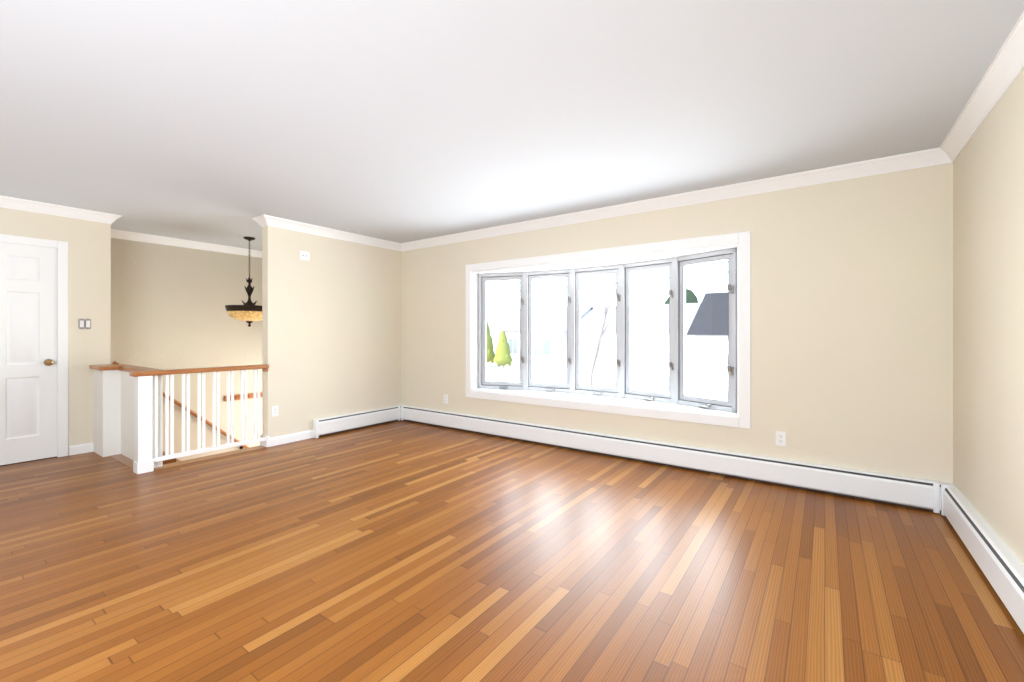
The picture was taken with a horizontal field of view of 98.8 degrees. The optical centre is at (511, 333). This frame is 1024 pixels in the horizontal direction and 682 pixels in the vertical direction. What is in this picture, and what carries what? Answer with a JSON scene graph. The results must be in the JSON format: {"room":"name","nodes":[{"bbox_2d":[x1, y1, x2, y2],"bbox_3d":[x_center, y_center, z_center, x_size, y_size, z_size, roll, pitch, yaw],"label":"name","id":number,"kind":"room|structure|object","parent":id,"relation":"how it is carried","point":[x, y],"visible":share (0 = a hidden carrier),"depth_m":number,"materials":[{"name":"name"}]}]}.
{"room":"empty living room","nodes":[
{"label":"empty living room","id":0,"kind":"room"},
{"bbox_2d":[93,369,162,467],"bbox_3d":[-3.768,0.785,4.262,1.315,0.845,0.235,0,0,35],"label":"wall","id":1,"kind":"structure","parent":0,"point":[113,412],"depth_m":4.30,"materials":[{"name":"white"}]},
{"bbox_2d":[0,420,1023,681],"bbox_3d":[-1.909,1.982,2.709,7.647,1.552,5.995,0,0,35],"label":"floor","id":2,"kind":"structure","parent":0,"point":[400,550],"depth_m":2.21,"materials":[{"name":"brown wood"}]},
{"bbox_2d":[89,364,176,473],"bbox_3d":[-3.674,0.766,4.198,1.302,0.883,0.300,0,0,35],"label":"stair railing","id":3,"kind":"object","parent":2,"relation":"on","point":[144,461],"depth_m":3.83,"materials":[{"name":"white wood"}]},
{"bbox_2d":[177,364,268,457],"bbox_3d":[-2.856,0.736,4.323,0.106,0.807,0.854,0,0,35],"label":"stair railing","id":4,"kind":"object","parent":2,"relation":"on","point":[243,369],"depth_m":4.29,"materials":[{"name":"white wood"}]},
{"bbox_2d":[0,69,1023,565],"bbox_3d":[-1.894,0.713,2.729,7.947,4.090,6.345,0,0,35],"label":"wall","id":5,"kind":"structure","parent":0,"point":[886,323],"depth_m":3.57,"materials":[{"name":"beige paint"}]},
{"bbox_2d":[0,234,67,456],"bbox_3d":[-4.684,0.155,3.992,0.137,2.105,0.902,0,0,35],"label":"door frame","id":6,"kind":"structure","parent":5,"relation":"attached to","point":[62,347],"depth_m":4.28,"materials":[{"name":"white wood"}]},
{"bbox_2d":[0,242,56,465],"bbox_3d":[-4.633,0.192,3.956,0.104,2.032,0.757,0,0,35],"label":"door","id":7,"kind":"structure","parent":6,"relation":"attached to","point":[28,353],"depth_m":4.12,"materials":[{"name":"white wood"}]},
{"bbox_2d":[0,195,121,223],"bbox_3d":[-5.044,-1.186,3.332,0.078,0.092,3.188,0,0,35],"label":"crown molding","id":8,"kind":"structure","parent":5,"relation":"attached to","point":[5,201],"depth_m":4.24,"materials":[{"name":"white wood"}]},
{"bbox_2d":[78,319,90,328],"bbox_3d":[-4.303,-0.092,4.422,0.021,0.104,0.092,0,0,35],"label":"light switch","id":9,"kind":"object","parent":5,"relation":"attached to","point":[83,323],"visible":1,"depth_m":4.42,"materials":[{"name":"white plastic"}]},
{"bbox_2d":[112,361,248,448],"bbox_3d":[-4.309,1.046,5.866,0.079,1.426,1.578,0,0,35],"label":"handrail","id":10,"kind":"object","parent":5,"relation":"attached to","point":[193,413],"depth_m":5.93,"materials":[{"name":"brown wood"}]},
{"bbox_2d":[111,230,261,257],"bbox_3d":[-4.062,-1.186,6.209,0.078,0.092,2.795,0,0,35],"label":"crown molding","id":11,"kind":"structure","parent":5,"relation":"attached to","point":[126,235],"depth_m":5.80,"materials":[{"name":"white wood"}]},
{"bbox_2d":[224,392,261,401],"bbox_3d":[-3.788,0.933,6.582,0.090,0.080,0.920,0,0,35],"label":"peg rail","id":12,"kind":"object","parent":5,"relation":"attached to","point":[237,397],"visible":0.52,"depth_m":6.38,"materials":[{"name":"brown wood"}]},
{"bbox_2d":[272,406,277,416],"bbox_3d":[-2.547,0.840,4.718,0.010,0.114,0.070,0,0,35],"label":"outlet","id":13,"kind":"object","parent":5,"relation":"attached to","point":[274,411],"visible":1,"depth_m":4.71,"materials":[{"name":"white plastic"}]},
{"bbox_2d":[264,430,312,446],"bbox_3d":[-2.439,1.151,4.864,0.016,0.115,0.551,0,0,35],"label":"baseboard","id":14,"kind":"structure","parent":5,"relation":"attached to","point":[268,442],"depth_m":4.82,"materials":[{"name":"white wood"}]},
{"bbox_2d":[300,251,309,260],"bbox_3d":[-2.356,-0.879,4.988,0.008,0.100,0.116,0,0,35],"label":"switch plate","id":15,"kind":"object","parent":5,"relation":"attached to","point":[304,255],"visible":1,"depth_m":4.98,"materials":[{"name":"white plastic"}]},
{"bbox_2d":[256,214,399,250],"bbox_3d":[-2.086,-1.186,5.307,0.081,0.092,1.799,0,0,35],"label":"crown molding","id":16,"kind":"structure","parent":5,"relation":"attached to","point":[263,220],"depth_m":5.14,"materials":[{"name":"white wood"}]},
{"bbox_2d":[444,394,447,403],"bbox_3d":[-0.850,0.846,5.630,0.070,0.114,0.010,0,0,35],"label":"outlet","id":17,"kind":"object","parent":5,"relation":"attached to","point":[445,398],"visible":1,"depth_m":5.62,"materials":[{"name":"white plastic"}]},
{"bbox_2d":[466,231,750,428],"bbox_3d":[0.846,0.001,4.726,3.114,2.015,0.525,0,0,35],"label":"window","id":18,"kind":"structure","parent":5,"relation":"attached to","point":[676,258],"depth_m":4.53,"materials":[{"name":"white"}]},
{"bbox_2d":[313,405,1023,633],"bbox_3d":[-1.040,1.102,2.090,5.514,0.212,5.995,0,0,35],"label":"baseboard heater","id":19,"kind":"object","parent":5,"relation":"attached to","point":[999,563],"visible":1,"depth_m":3.47,"materials":[{"name":"white metal"}]},
{"bbox_2d":[400,148,939,250],"bbox_3d":[0.642,-1.186,4.523,5.427,0.092,0.078,0,0,35],"label":"crown molding","id":20,"kind":"structure","parent":5,"relation":"attached to","point":[924,158],"depth_m":3.75,"materials":[{"name":"white wood"}]},
{"bbox_2d":[776,431,785,445],"bbox_3d":[2.142,0.842,3.497,0.070,0.114,0.010,0,0,35],"label":"outlet","id":21,"kind":"object","parent":5,"relation":"attached to","point":[780,438],"visible":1,"depth_m":3.49,"materials":[{"name":"white plastic"}]},
{"bbox_2d":[936,11,1023,163],"bbox_3d":[1.199,-1.186,0.548,0.078,0.092,5.905,0,0,35],"label":"crown molding","id":22,"kind":"structure","parent":5,"relation":"attached to","point":[1000,75],"depth_m":2.17,"materials":[{"name":"white wood"}]},
{"bbox_2d":[0,0,1023,250],"bbox_3d":[-1.894,-1.307,2.729,7.947,0.150,6.345,0,0,35],"label":"ceiling","id":23,"kind":"structure","parent":0,"point":[220,122],"depth_m":2.33,"materials":[{"name":"white paint"}]},
{"bbox_2d":[225,237,261,326],"bbox_3d":[-3.390,-0.655,5.667,0.532,1.154,0.532,0,0,35],"label":"pendant light","id":24,"kind":"object","parent":23,"relation":"hanging from","point":[249,311],"visible":0.92,"depth_m":5.51,"materials":[{"name":"brown metal"}]},
{"label":"outside","id":25,"kind":"structure","parent":0,"visible":0},
{"bbox_2d":[486,364,727,399],"bbox_3d":[17.094,2.903,58.427,120.000,0.310,105.005,0,0,35],"label":"ground","id":26,"kind":"structure","parent":25,"point":[561,371],"depth_m":26.54,"materials":[{"name":"white"}]},
{"bbox_2d":[486,321,494,363],"bbox_3d":[-2.205,0.808,35.837,1.818,3.900,1.818,0,0,35],"label":"arborvitae","id":27,"kind":"object","parent":26,"relation":"on","point":[489,340],"depth_m":35.36,"materials":[{"name":"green plant"}]},
{"bbox_2d":[493,331,512,368],"bbox_3d":[-0.704,1.258,34.153,1.531,3.000,1.531,0,0,35],"label":"arborvitae","id":28,"kind":"object","parent":26,"relation":"on","point":[503,357],"depth_m":33.74,"materials":[{"name":"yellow plant"}]},
{"bbox_2d":[486,306,593,367],"bbox_3d":[2.492,0.208,41.822,11.200,5.100,9.700,0,0,35],"label":"house","id":29,"kind":"structure","parent":26,"relation":"on","point":[558,340],"depth_m":37.67,"materials":[{"name":"white"}]},
{"bbox_2d":[586,271,644,385],"bbox_3d":[2.623,0.287,12.015,1.744,4.946,2.934,0,0,35],"label":"tree","id":30,"kind":"object","parent":26,"relation":"on","point":[602,305],"depth_m":11.65,"materials":[{"name":"beige plant"}]},
{"bbox_2d":[581,303,700,375],"bbox_3d":[10.868,0.258,34.622,9.200,5.000,9.700,0,0,35],"label":"house","id":31,"kind":"structure","parent":26,"relation":"on","point":[647,332],"depth_m":31.32,"materials":[{"name":"white"}]},
{"bbox_2d":[631,387,688,394],"bbox_3d":[2.793,2.028,9.430,1.760,1.460,4.400,0,0,35],"label":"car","id":32,"kind":"object","parent":26,"relation":"on","point":[656,390],"depth_m":9.92,"materials":[{"name":"white"}]},
{"bbox_2d":[664,289,697,303],"bbox_3d":[15.973,-0.753,41.546,3.556,7.022,3.933,0,0,35],"label":"evergreen","id":33,"kind":"object","parent":26,"relation":"on","point":[689,292],"depth_m":40.48,"materials":[{"name":"green plant"}]},
{"bbox_2d":[686,292,727,386],"bbox_3d":[16.853,0.158,23.293,12.300,5.200,9.200,0,0,35],"label":"house","id":34,"kind":"structure","parent":26,"relation":"on","point":[705,370],"depth_m":22.98,"materials":[{"name":"white"}]}
]}

